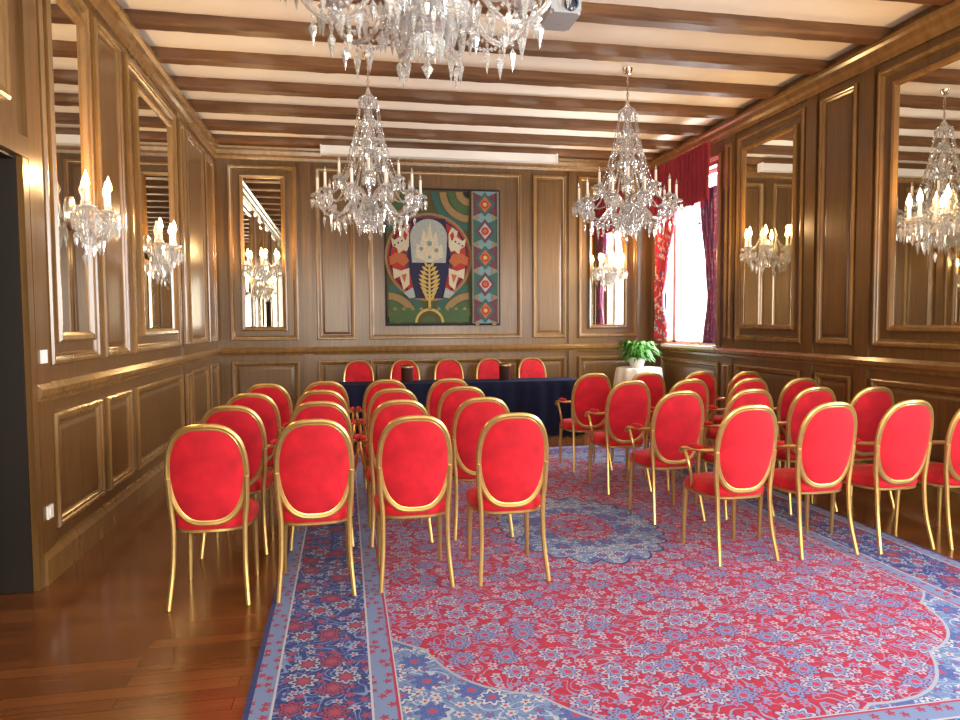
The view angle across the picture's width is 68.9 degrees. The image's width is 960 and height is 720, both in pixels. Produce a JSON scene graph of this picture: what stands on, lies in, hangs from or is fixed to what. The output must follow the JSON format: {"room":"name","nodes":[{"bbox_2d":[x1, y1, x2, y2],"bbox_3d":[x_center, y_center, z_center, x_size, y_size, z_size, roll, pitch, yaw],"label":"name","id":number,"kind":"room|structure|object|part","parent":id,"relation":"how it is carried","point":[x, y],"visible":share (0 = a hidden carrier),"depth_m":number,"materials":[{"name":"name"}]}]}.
{"room":"assembly chamber","nodes":[
{"label":"assembly chamber","id":0,"kind":"room"},
{"bbox_2d":[0,0,217,582],"bbox_3d":[-2.685,-0.713,3.574,0.300,4.170,13.100,-1,3,-11],"label":"wall","id":1,"kind":"structure","parent":0,"point":[10,110],"depth_m":5.30,"materials":[{"name":"brown wood"}]},
{"bbox_2d":[0,149,33,593],"bbox_3d":[-2.768,0.134,3.384,0.558,2.492,1.162,-1,3,-11],"label":"door","id":2,"kind":"structure","parent":1,"relation":"in","point":[16,561],"depth_m":3.99,"materials":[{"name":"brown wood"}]},
{"bbox_2d":[0,122,44,590],"bbox_3d":[-2.474,0.070,3.432,0.035,2.620,1.320,-1,3,-11],"label":"trim","id":3,"kind":"structure","parent":1,"relation":"attached to","point":[12,141],"depth_m":4.02,"materials":[{"name":"brown wood"}]},
{"bbox_2d":[40,350,47,363],"bbox_3d":[-2.605,-0.021,4.187,0.016,0.080,0.080,-1,3,-11],"label":"light switch","id":4,"kind":"object","parent":1,"relation":"attached to","point":[43,353],"visible":1,"depth_m":4.17,"materials":[{"name":"white paint"}]},
{"bbox_2d":[46,503,53,519],"bbox_3d":[-2.599,0.918,4.238,0.016,0.080,0.080,-1,3,-11],"label":"wall outlet","id":5,"kind":"object","parent":1,"relation":"attached to","point":[49,509],"visible":1,"depth_m":4.22,"materials":[{"name":"white paint"}]},
{"bbox_2d":[42,0,96,341],"bbox_3d":[-2.731,-1.248,4.679,0.045,2.240,0.660,-1,3,-11],"label":"wall mirror","id":6,"kind":"object","parent":1,"relation":"attached to","point":[64,30],"visible":0.9,"depth_m":4.64,"materials":[{"name":"brown mirror"}]},
{"bbox_2d":[67,170,122,264],"bbox_3d":[-2.577,-0.934,4.707,0.316,0.598,0.543,-1,3,-11],"label":"wall sconce","id":7,"kind":"object","parent":6,"relation":"attached to","point":[103,224],"visible":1,"depth_m":4.66,"materials":[{"name":"white"}]},
{"bbox_2d":[0,0,220,585],"bbox_3d":[-2.486,-0.661,3.615,0.105,4.060,13.100,-1,3,-11],"label":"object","id":8,"kind":"structure","parent":1,"relation":"attached to","point":[71,457],"depth_m":5.49,"materials":[{"name":"brown wood"}]},
{"bbox_2d":[132,81,178,335],"bbox_3d":[-3.149,-1.363,6.846,0.045,2.240,1.320,-1,3,-11],"label":"wall mirror","id":9,"kind":"object","parent":1,"relation":"attached to","point":[152,130],"visible":0.9,"depth_m":6.70,"materials":[{"name":"brown mirror"}]},
{"bbox_2d":[146,218,183,283],"bbox_3d":[-2.927,-1.000,6.523,0.316,0.598,0.543,-1,3,-11],"label":"wall sconce","id":10,"kind":"object","parent":9,"relation":"attached to","point":[170,257],"visible":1,"depth_m":6.48,"materials":[{"name":"white"}]},
{"bbox_2d":[213,144,651,410],"bbox_3d":[-0.532,-1.117,10.802,7.270,4.170,0.300,-1,3,-11],"label":"wall","id":11,"kind":"structure","parent":0,"point":[507,186],"depth_m":10.61,"materials":[{"name":"brown wood"}]},
{"bbox_2d":[238,174,287,330],"bbox_3d":[-3.129,-1.540,10.102,0.640,2.240,0.045,-1,3,-11],"label":"wall mirror","id":12,"kind":"object","parent":11,"relation":"attached to","point":[262,221],"visible":1,"depth_m":10.10,"materials":[{"name":"brown mirror"}]},
{"bbox_2d":[242,249,281,290],"bbox_3d":[-3.097,-1.286,9.967,0.543,0.598,0.316,-1,3,-11],"label":"wall sconce","id":13,"kind":"object","parent":12,"relation":"attached to","point":[262,274],"visible":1,"depth_m":9.94,"materials":[{"name":"white"}]},
{"bbox_2d":[214,145,650,409],"bbox_3d":[-0.494,-1.052,10.606,6.670,4.060,0.105,-1,3,-11],"label":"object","id":14,"kind":"structure","parent":11,"relation":"attached to","point":[551,194],"depth_m":10.54,"materials":[{"name":"brown wood"}]},
{"bbox_2d":[384,187,499,325],"bbox_3d":[-0.553,-1.548,10.579,1.760,2.067,0.060,-1,3,-11],"label":"tapestry","id":15,"kind":"object","parent":11,"relation":"attached to","point":[445,270],"visible":0.95,"depth_m":10.58,"materials":[{"name":"multicoloured fabric"}]},
{"bbox_2d":[588,185,627,327],"bbox_3d":[2.031,-1.625,11.094,0.650,2.240,0.045,-1,3,-11],"label":"wall mirror","id":16,"kind":"object","parent":11,"relation":"attached to","point":[606,309],"visible":0.76,"depth_m":11.11,"materials":[{"name":"brown mirror"}]},
{"bbox_2d":[595,253,627,291],"bbox_3d":[2.058,-1.371,10.958,0.543,0.598,0.316,-1,3,-11],"label":"wall sconce","id":17,"kind":"object","parent":16,"relation":"attached to","point":[609,272],"visible":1,"depth_m":10.94,"materials":[{"name":"white"}]},
{"bbox_2d":[0,430,959,719],"bbox_3d":[0.603,1.365,4.319,7.570,0.100,13.700,-1,3,-11],"label":"floor","id":18,"kind":"structure","parent":0,"point":[100,641],"depth_m":3.65,"materials":[{"name":"brown wood"}]},
{"bbox_2d":[164,424,258,611],"bbox_3d":[-1.526,0.835,4.023,0.457,1.016,0.544,-1,3,-11],"label":"banquet chair","id":19,"kind":"object","parent":18,"relation":"on","point":[206,466],"visible":1,"depth_m":3.81,"materials":[{"name":"red fabric"}]},
{"bbox_2d":[199,405,276,558],"bbox_3d":[-1.682,0.791,4.865,0.563,1.016,0.544,-1,3,-10],"label":"armchair","id":20,"kind":"object","parent":18,"relation":"on","point":[242,420],"visible":0.43,"depth_m":4.67,"materials":[{"name":"red fabric"}]},
{"bbox_2d":[226,393,288,468],"bbox_3d":[-1.823,0.748,5.667,0.563,1.016,0.544,-1,3,-13],"label":"armchair","id":21,"kind":"object","parent":18,"relation":"on","point":[263,405],"visible":0.29,"depth_m":5.45,"materials":[{"name":"red fabric"}]},
{"bbox_2d":[246,383,292,431],"bbox_3d":[-1.949,0.703,6.522,0.563,1.016,0.544,-1,3,-10],"label":"armchair","id":22,"kind":"object","parent":18,"relation":"on","point":[280,396],"visible":0.17,"depth_m":6.29,"materials":[{"name":"red fabric"}]},
{"bbox_2d":[343,360,373,381],"bbox_3d":[-1.695,0.523,9.814,0.457,1.016,0.544,-1,3,-11],"label":"banquet chair","id":23,"kind":"object","parent":18,"relation":"on","point":[356,370],"visible":0.27,"depth_m":9.99,"materials":[{"name":"red fabric"}]},
{"bbox_2d":[390,359,419,380],"bbox_3d":[-1.047,0.512,9.939,0.457,1.016,0.544,-1,3,-11],"label":"banquet chair","id":24,"kind":"object","parent":18,"relation":"on","point":[395,372],"visible":0.27,"depth_m":10.12,"materials":[{"name":"red fabric"}]},
{"bbox_2d":[434,359,463,379],"bbox_3d":[-0.419,0.501,10.059,0.457,1.016,0.544,-1,3,-11],"label":"banquet chair","id":25,"kind":"object","parent":18,"relation":"on","point":[445,368],"visible":0.36,"depth_m":10.24,"materials":[{"name":"red fabric"}]},
{"bbox_2d":[338,377,584,443],"bbox_3d":[-0.270,0.664,9.412,3.354,0.760,0.609,-1,3,-11],"label":"conference table","id":26,"kind":"object","parent":18,"relation":"on","point":[537,397],"visible":0.38,"depth_m":9.32,"materials":[{"name":"fabric"}]},
{"bbox_2d":[400,364,413,382],"bbox_3d":[-0.968,0.178,9.287,0.176,0.230,0.176,-1,3,-11],"label":"ice bucket","id":27,"kind":"object","parent":26,"relation":"on","point":[406,369],"visible":1,"depth_m":9.22,"materials":[{"name":"brown leather"}]},
{"bbox_2d":[498,363,510,379],"bbox_3d":[0.338,0.156,9.538,0.176,0.230,0.176,-1,3,-11],"label":"ice bucket","id":28,"kind":"object","parent":26,"relation":"on","point":[504,368],"visible":1,"depth_m":9.47,"materials":[{"name":"brown leather"}]},
{"bbox_2d":[476,358,500,378],"bbox_3d":[0.190,0.491,10.177,0.457,1.016,0.544,-1,3,-11],"label":"banquet chair","id":29,"kind":"object","parent":18,"relation":"on","point":[487,368],"visible":0.26,"depth_m":10.35,"materials":[{"name":"red fabric"}]},
{"bbox_2d":[518,357,546,377],"bbox_3d":[0.818,0.481,10.297,0.457,1.016,0.544,-1,3,-11],"label":"banquet chair","id":30,"kind":"object","parent":18,"relation":"on","point":[531,367],"visible":0.35,"depth_m":10.48,"materials":[{"name":"red fabric"}]},
{"bbox_2d":[241,443,959,719],"bbox_3d":[0.735,1.255,5.287,4.240,0.012,6.500,-1,3,-11],"label":"carpet","id":31,"kind":"object","parent":18,"relation":"on","point":[632,620],"visible":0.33,"depth_m":3.62,"materials":[{"name":"carpet"}]},
{"bbox_2d":[274,419,356,602],"bbox_3d":[-0.964,0.815,4.105,0.457,1.016,0.544,-1,3,-13],"label":"banquet chair","id":32,"kind":"object","parent":31,"relation":"on","point":[314,471],"visible":1,"depth_m":3.89,"materials":[{"name":"red fabric"}]},
{"bbox_2d":[288,401,359,550],"bbox_3d":[-1.124,0.768,4.983,0.563,1.016,0.544,-1,3,-10],"label":"armchair","id":33,"kind":"object","parent":31,"relation":"on","point":[330,410],"visible":0.23,"depth_m":4.72,"materials":[{"name":"red fabric"}]},
{"bbox_2d":[294,390,356,445],"bbox_3d":[-1.296,0.726,5.781,0.563,1.016,0.544,-1,3,-11],"label":"armchair","id":34,"kind":"object","parent":31,"relation":"on","point":[313,395],"visible":0.2,"depth_m":5.51,"materials":[{"name":"red fabric"}]},
{"bbox_2d":[303,381,354,428],"bbox_3d":[-1.456,0.682,6.613,0.563,1.016,0.544,-1,3,-12],"label":"armchair","id":35,"kind":"object","parent":31,"relation":"on","point":[319,385],"visible":0.26,"depth_m":6.35,"materials":[{"name":"red fabric"}]},
{"bbox_2d":[355,379,405,488],"bbox_3d":[-0.915,0.671,6.746,0.563,1.016,0.544,-1,3,-12],"label":"armchair","id":36,"kind":"object","parent":31,"relation":"on","point":[378,385],"visible":0.3,"depth_m":6.49,"materials":[{"name":"red fabric"}]},
{"bbox_2d":[357,388,417,498],"bbox_3d":[-0.738,0.717,5.884,0.563,1.016,0.544,-1,3,-12],"label":"armchair","id":37,"kind":"object","parent":31,"relation":"on","point":[387,394],"visible":0.27,"depth_m":5.62,"materials":[{"name":"red fabric"}]},
{"bbox_2d":[358,399,432,546],"bbox_3d":[-0.593,0.761,5.049,0.563,1.016,0.544,-1,3,-12],"label":"armchair","id":38,"kind":"object","parent":31,"relation":"on","point":[390,410],"visible":0.38,"depth_m":4.81,"materials":[{"name":"red fabric"}]},
{"bbox_2d":[374,415,454,592],"bbox_3d":[-0.408,0.804,4.234,0.457,1.016,0.544,-1,3,-11],"label":"banquet chair","id":39,"kind":"object","parent":31,"relation":"on","point":[414,458],"visible":1,"depth_m":4.02,"materials":[{"name":"red fabric"}]},
{"bbox_2d":[425,378,472,483],"bbox_3d":[-0.327,0.663,6.830,0.563,1.016,0.544,-1,3,-11],"label":"armchair","id":40,"kind":"object","parent":31,"relation":"on","point":[439,387],"visible":0.17,"depth_m":6.56,"materials":[{"name":"red fabric"}]},
{"bbox_2d":[436,386,484,435],"bbox_3d":[-0.170,0.706,6.024,0.563,1.016,0.544,-1,3,-9],"label":"armchair","id":41,"kind":"object","parent":31,"relation":"on","point":[451,399],"visible":0.13,"depth_m":5.76,"materials":[{"name":"red fabric"}]},
{"bbox_2d":[450,397,513,539],"bbox_3d":[-0.011,0.751,5.179,0.563,1.016,0.544,-1,3,-9],"label":"banquet chair","id":42,"kind":"object","parent":31,"relation":"on","point":[472,415],"visible":0.41,"depth_m":4.94,"materials":[{"name":"red fabric"}]},
{"bbox_2d":[466,412,550,585],"bbox_3d":[0.161,0.796,4.320,0.457,1.016,0.544,-1,3,-10],"label":"banquet chair","id":43,"kind":"object","parent":31,"relation":"on","point":[512,450],"visible":1,"depth_m":4.11,"materials":[{"name":"red fabric"}]},
{"bbox_2d":[555,373,612,471],"bbox_3d":[1.109,0.624,7.388,0.563,1.016,0.544,-1,3,-12],"label":"armchair","id":44,"kind":"object","parent":31,"relation":"on","point":[591,390],"visible":0.84,"depth_m":7.17,"materials":[{"name":"red fabric"}]},
{"bbox_2d":[584,380,651,494],"bbox_3d":[1.288,0.673,6.469,0.563,1.016,0.544,-1,3,-13],"label":"armchair","id":45,"kind":"object","parent":31,"relation":"on","point":[628,402],"visible":0.95,"depth_m":6.26,"materials":[{"name":"red fabric"}]},
{"bbox_2d":[611,372,665,469],"bbox_3d":[1.694,0.615,7.491,0.563,1.016,0.544,-1,3,-11],"label":"armchair","id":46,"kind":"object","parent":31,"relation":"on","point":[655,382],"visible":0.19,"depth_m":7.25,"materials":[{"name":"red fabric"}]},
{"bbox_2d":[625,390,705,524],"bbox_3d":[1.472,0.722,5.538,0.563,1.016,0.544,-1,3,-12],"label":"armchair","id":47,"kind":"object","parent":31,"relation":"on","point":[677,420],"visible":0.92,"depth_m":5.33,"materials":[{"name":"red fabric"}]},
{"bbox_2d":[644,379,708,490],"bbox_3d":[1.854,0.663,6.596,0.563,1.016,0.544,-1,3,-13],"label":"armchair","id":48,"kind":"object","parent":31,"relation":"on","point":[698,386],"visible":0.17,"depth_m":6.37,"materials":[{"name":"red fabric"}]},
{"bbox_2d":[685,371,716,445],"bbox_3d":[2.258,0.607,7.583,0.563,1.016,0.544,-1,3,-14],"label":"armchair","id":49,"kind":"object","parent":31,"relation":"on","point":[707,377],"visible":0.28,"depth_m":7.37,"materials":[{"name":"red fabric"}]},
{"bbox_2d":[679,404,779,566],"bbox_3d":[1.649,0.770,4.631,0.563,1.016,0.544,-1,3,-13],"label":"armchair","id":50,"kind":"object","parent":31,"relation":"on","point":[745,451],"visible":1,"depth_m":4.43,"materials":[{"name":"red fabric"}]},
{"bbox_2d":[694,388,774,519],"bbox_3d":[2.051,0.713,5.654,0.563,1.016,0.544,-1,3,-13],"label":"armchair","id":51,"kind":"object","parent":31,"relation":"on","point":[756,395],"visible":0.26,"depth_m":5.40,"materials":[{"name":"red fabric"}]},
{"bbox_2d":[701,378,768,472],"bbox_3d":[2.435,0.655,6.676,0.563,1.016,0.544,-1,3,-13],"label":"armchair","id":52,"kind":"object","parent":31,"relation":"on","point":[747,383],"visible":0.18,"depth_m":6.42,"materials":[{"name":"red fabric"}]},
{"bbox_2d":[755,387,837,514],"bbox_3d":[2.608,0.702,5.778,0.563,1.016,0.544,-1,3,-12],"label":"armchair","id":53,"kind":"object","parent":31,"relation":"on","point":[807,399],"visible":0.27,"depth_m":5.53,"materials":[{"name":"red fabric"}]},
{"bbox_2d":[757,402,858,559],"bbox_3d":[2.219,0.761,4.748,0.563,1.016,0.544,-1,3,-13],"label":"armchair","id":54,"kind":"object","parent":31,"relation":"on","point":[825,447],"visible":0.92,"depth_m":4.54,"materials":[{"name":"red fabric"}]},
{"bbox_2d":[829,400,935,553],"bbox_3d":[2.781,0.752,4.843,0.563,1.016,0.544,-1,3,-13],"label":"armchair","id":55,"kind":"object","parent":31,"relation":"on","point":[902,444],"visible":0.77,"depth_m":4.63,"materials":[{"name":"red fabric"}]},
{"bbox_2d":[613,366,663,386],"bbox_3d":[2.373,0.539,10.482,0.846,0.860,0.846,-1,3,-11],"label":"pedestal table","id":56,"kind":"object","parent":18,"relation":"on","point":[623,373],"visible":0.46,"depth_m":10.24,"materials":[{"name":"white fabric"}]},
{"bbox_2d":[614,340,660,367],"bbox_3d":[2.345,-0.094,10.447,0.708,0.405,0.724,-1,3,-11],"label":"potted fern","id":57,"kind":"object","parent":56,"relation":"on","point":[638,352],"visible":1,"depth_m":10.33,"materials":[{"name":"green plant"}]},
{"bbox_2d":[627,357,645,367],"bbox_3d":[2.340,0.034,10.448,0.280,0.150,0.280,-1,3,-11],"label":"pot","id":58,"kind":"object","parent":57,"relation":"attached to","point":[633,362],"depth_m":10.36,"materials":[{"name":"white ceramic"}]},
{"bbox_2d":[706,371,761,445],"bbox_3d":[2.788,0.611,7.677,0.563,1.016,0.544,-1,3,-13],"label":"armchair","id":59,"kind":"object","parent":18,"relation":"on","point":[746,374],"visible":0.2,"depth_m":7.41,"materials":[{"name":"red fabric"}]},
{"bbox_2d":[774,378,817,467],"bbox_3d":[2.961,0.657,6.799,0.563,1.016,0.544,-1,3,-13],"label":"armchair","id":60,"kind":"object","parent":18,"relation":"on","point":[793,387],"visible":0.23,"depth_m":6.54,"materials":[{"name":"red fabric"}]},
{"bbox_2d":[811,386,894,508],"bbox_3d":[3.135,0.706,5.887,0.563,1.016,0.544,-1,3,-11],"label":"armchair","id":61,"kind":"object","parent":18,"relation":"on","point":[870,404],"visible":0.41,"depth_m":5.64,"materials":[{"name":"red fabric"}]},
{"bbox_2d":[894,409,959,549],"bbox_3d":[3.313,0.755,4.953,0.563,1.016,0.544,-1,3,-14],"label":"armchair","id":62,"kind":"object","parent":18,"relation":"on","point":[946,475],"visible":0.6,"depth_m":4.75,"materials":[{"name":"red fabric"}]},
{"bbox_2d":[117,0,932,152],"bbox_3d":[0.724,-2.901,4.117,7.270,0.100,13.700,-1,3,-11],"label":"ceiling","id":63,"kind":"structure","parent":0,"point":[890,14],"depth_m":7.01,"materials":[{"name":"paint"}]},
{"bbox_2d":[310,52,427,240],"bbox_3d":[-1.091,-2.077,6.869,1.142,1.818,1.108,-1,3,-11],"label":"crystal chandelier","id":64,"kind":"object","parent":63,"relation":"hanging from","point":[372,215],"visible":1,"depth_m":6.79,"materials":[{"name":"white"}]},
{"bbox_3d":[-1.095,-2.821,6.829,0.110,0.328,0.110,-1,3,-11],"label":"chain and canopy","id":65,"kind":"part","parent":64,"relation":"part of","materials":[{"name":"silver metal"}]},
{"bbox_2d":[280,0,570,87],"bbox_3d":[-0.227,-1.978,2.913,1.229,1.598,1.222,-1,3,-11],"label":"crystal chandelier","id":66,"kind":"object","parent":63,"relation":"hanging from","point":[415,21],"visible":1,"depth_m":2.95,"materials":[{"name":"white"}]},
{"bbox_2d":[212,134,659,160],"bbox_3d":[-0.482,-3.129,10.368,6.670,0.107,0.168,-1,3,-11],"label":"ceiling beam","id":67,"kind":"structure","parent":63,"relation":"attached to","point":[228,139],"depth_m":10.21,"materials":[{"name":"brown wood"}]},
{"bbox_2d":[320,144,557,164],"bbox_3d":[-0.550,-2.990,10.202,3.470,0.135,0.145,-1,3,-11],"label":"case","id":68,"kind":"object","parent":63,"relation":"attached to","point":[329,150],"visible":1,"depth_m":10.18,"materials":[{"name":"white paint"}]},
{"bbox_2d":[201,119,681,149],"bbox_3d":[-0.346,-3.091,9.662,6.670,0.107,0.168,-1,3,-11],"label":"ceiling beam","id":69,"kind":"structure","parent":63,"relation":"attached to","point":[211,124],"depth_m":9.55,"materials":[{"name":"brown wood"}]},
{"bbox_2d":[187,99,709,135],"bbox_3d":[-0.194,-3.050,8.878,6.670,0.107,0.168,-1,3,-11],"label":"ceiling beam","id":70,"kind":"structure","parent":63,"relation":"attached to","point":[210,106],"depth_m":8.77,"materials":[{"name":"brown wood"}]},
{"bbox_2d":[170,75,742,118],"bbox_3d":[-0.043,-3.008,8.093,6.670,0.107,0.168,-1,3,-11],"label":"ceiling beam","id":71,"kind":"structure","parent":63,"relation":"attached to","point":[221,85],"depth_m":7.97,"materials":[{"name":"brown wood"}]},
{"bbox_2d":[150,46,781,98],"bbox_3d":[0.109,-2.967,7.309,6.670,0.107,0.168,-1,3,-11],"label":"ceiling beam","id":72,"kind":"structure","parent":63,"relation":"attached to","point":[181,56],"depth_m":7.22,"materials":[{"name":"brown wood"}]},
{"bbox_2d":[123,9,830,74],"bbox_3d":[0.260,-2.925,6.524,6.670,0.107,0.168,-1,3,-11],"label":"ceiling beam","id":73,"kind":"structure","parent":63,"relation":"attached to","point":[142,19],"depth_m":6.54,"materials":[{"name":"brown wood"}]},
{"bbox_2d":[540,0,580,31],"bbox_3d":[0.528,-2.536,4.504,0.200,0.660,0.385,-1,3,-11],"label":"ceiling projector","id":74,"kind":"object","parent":63,"relation":"attached to","point":[563,19],"depth_m":4.49,"materials":[{"name":"white plastic"}]},
{"bbox_2d":[310,0,890,44],"bbox_3d":[0.412,-2.884,5.740,6.670,0.107,0.168,-1,3,-11],"label":"ceiling beam","id":75,"kind":"structure","parent":63,"relation":"attached to","point":[600,13],"depth_m":6.01,"materials":[{"name":"brown wood"}]},
{"bbox_2d":[572,67,682,244],"bbox_3d":[1.540,-2.118,7.326,1.112,1.818,1.144,-1,3,-11],"label":"crystal chandelier","id":76,"kind":"object","parent":63,"relation":"hanging from","point":[629,219],"visible":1,"depth_m":7.25,"materials":[{"name":"white"}]},
{"bbox_3d":[1.536,-2.861,7.284,0.110,0.328,0.110,-1,3,-11],"label":"chain and canopy","id":77,"kind":"part","parent":76,"relation":"part of","materials":[{"name":"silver metal"}]},
{"bbox_2d":[880,0,954,5],"bbox_3d":[0.563,-2.842,4.956,6.670,0.107,0.168,-1,3,-11],"label":"ceiling beam","id":78,"kind":"structure","parent":63,"relation":"attached to","point":[927,2],"depth_m":5.55,"materials":[{"name":"brown wood"}]},
{"bbox_2d":[651,5,959,462],"bbox_3d":[4.159,-0.826,4.890,0.300,4.170,13.100,-1,3,-11],"label":"wall","id":79,"kind":"structure","parent":0,"point":[883,352],"depth_m":7.00,"materials":[{"name":"brown wood"}]},
{"bbox_2d":[661,169,716,349],"bbox_3d":[3.069,-1.405,10.054,0.270,2.460,1.540,-1,3,-11],"label":"window","id":80,"kind":"structure","parent":79,"relation":"in","point":[678,228],"depth_m":10.45,"materials":[{"name":"white paint"}]},
{"bbox_2d":[648,141,709,219],"bbox_3d":[2.786,-2.487,9.925,0.063,0.760,1.833,-1,3,-11],"label":"window valance","id":81,"kind":"object","parent":80,"relation":"attached to","point":[690,169],"visible":0.7,"depth_m":9.59,"materials":[{"name":"red fabric"}]},
{"bbox_2d":[654,213,675,340],"bbox_3d":[2.791,-1.315,10.574,0.076,2.051,0.664,-1,3,-11],"label":"window curtain","id":82,"kind":"object","parent":81,"relation":"hanging from","point":[663,242],"visible":0.83,"depth_m":10.64,"materials":[{"name":"red fabric"}]},
{"bbox_2d":[700,185,716,343],"bbox_3d":[3.033,-1.249,9.319,0.076,2.051,0.424,-1,3,-11],"label":"window curtain","id":83,"kind":"object","parent":81,"relation":"hanging from","point":[708,208],"visible":0.96,"depth_m":9.21,"materials":[{"name":"red fabric"}]},
{"bbox_2d":[661,152,721,347],"bbox_3d":[2.989,-1.463,10.036,0.034,2.580,1.700,-1,3,-11],"label":"trim","id":84,"kind":"structure","parent":79,"relation":"attached to","point":[718,156],"depth_m":9.22,"materials":[{"name":"brown wood"}]},
{"bbox_2d":[739,123,798,329],"bbox_3d":[3.342,-1.474,8.166,0.045,2.240,1.060,-1,3,-11],"label":"wall mirror","id":85,"kind":"object","parent":79,"relation":"attached to","point":[769,164],"visible":1,"depth_m":8.07,"materials":[{"name":"brown mirror"}]},
{"bbox_2d":[739,225,772,277],"bbox_3d":[3.201,-1.244,8.118,0.316,0.598,0.543,-1,3,-11],"label":"wall sconce","id":86,"kind":"object","parent":85,"relation":"attached to","point":[765,252],"visible":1,"depth_m":8.09,"materials":[{"name":"white"}]},
{"bbox_2d":[649,0,959,511],"bbox_3d":[3.960,-0.768,4.855,0.105,4.060,13.100,-1,3,-11],"label":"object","id":87,"kind":"structure","parent":79,"relation":"attached to","point":[836,142],"depth_m":6.99,"materials":[{"name":"brown wood"}]},
{"bbox_2d":[886,51,959,332],"bbox_3d":[3.816,-1.344,5.714,0.045,2.240,1.220,-1,3,-11],"label":"wall mirror","id":88,"kind":"object","parent":79,"relation":"attached to","point":[923,294],"visible":0.97,"depth_m":5.94,"materials":[{"name":"brown mirror"}]},
{"bbox_2d":[898,185,958,261],"bbox_3d":[3.663,-1.098,5.726,0.316,0.598,0.543,-1,3,-11],"label":"wall sconce","id":89,"kind":"object","parent":88,"relation":"attached to","point":[941,218],"visible":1,"depth_m":5.71,"materials":[{"name":"white"}]}
]}

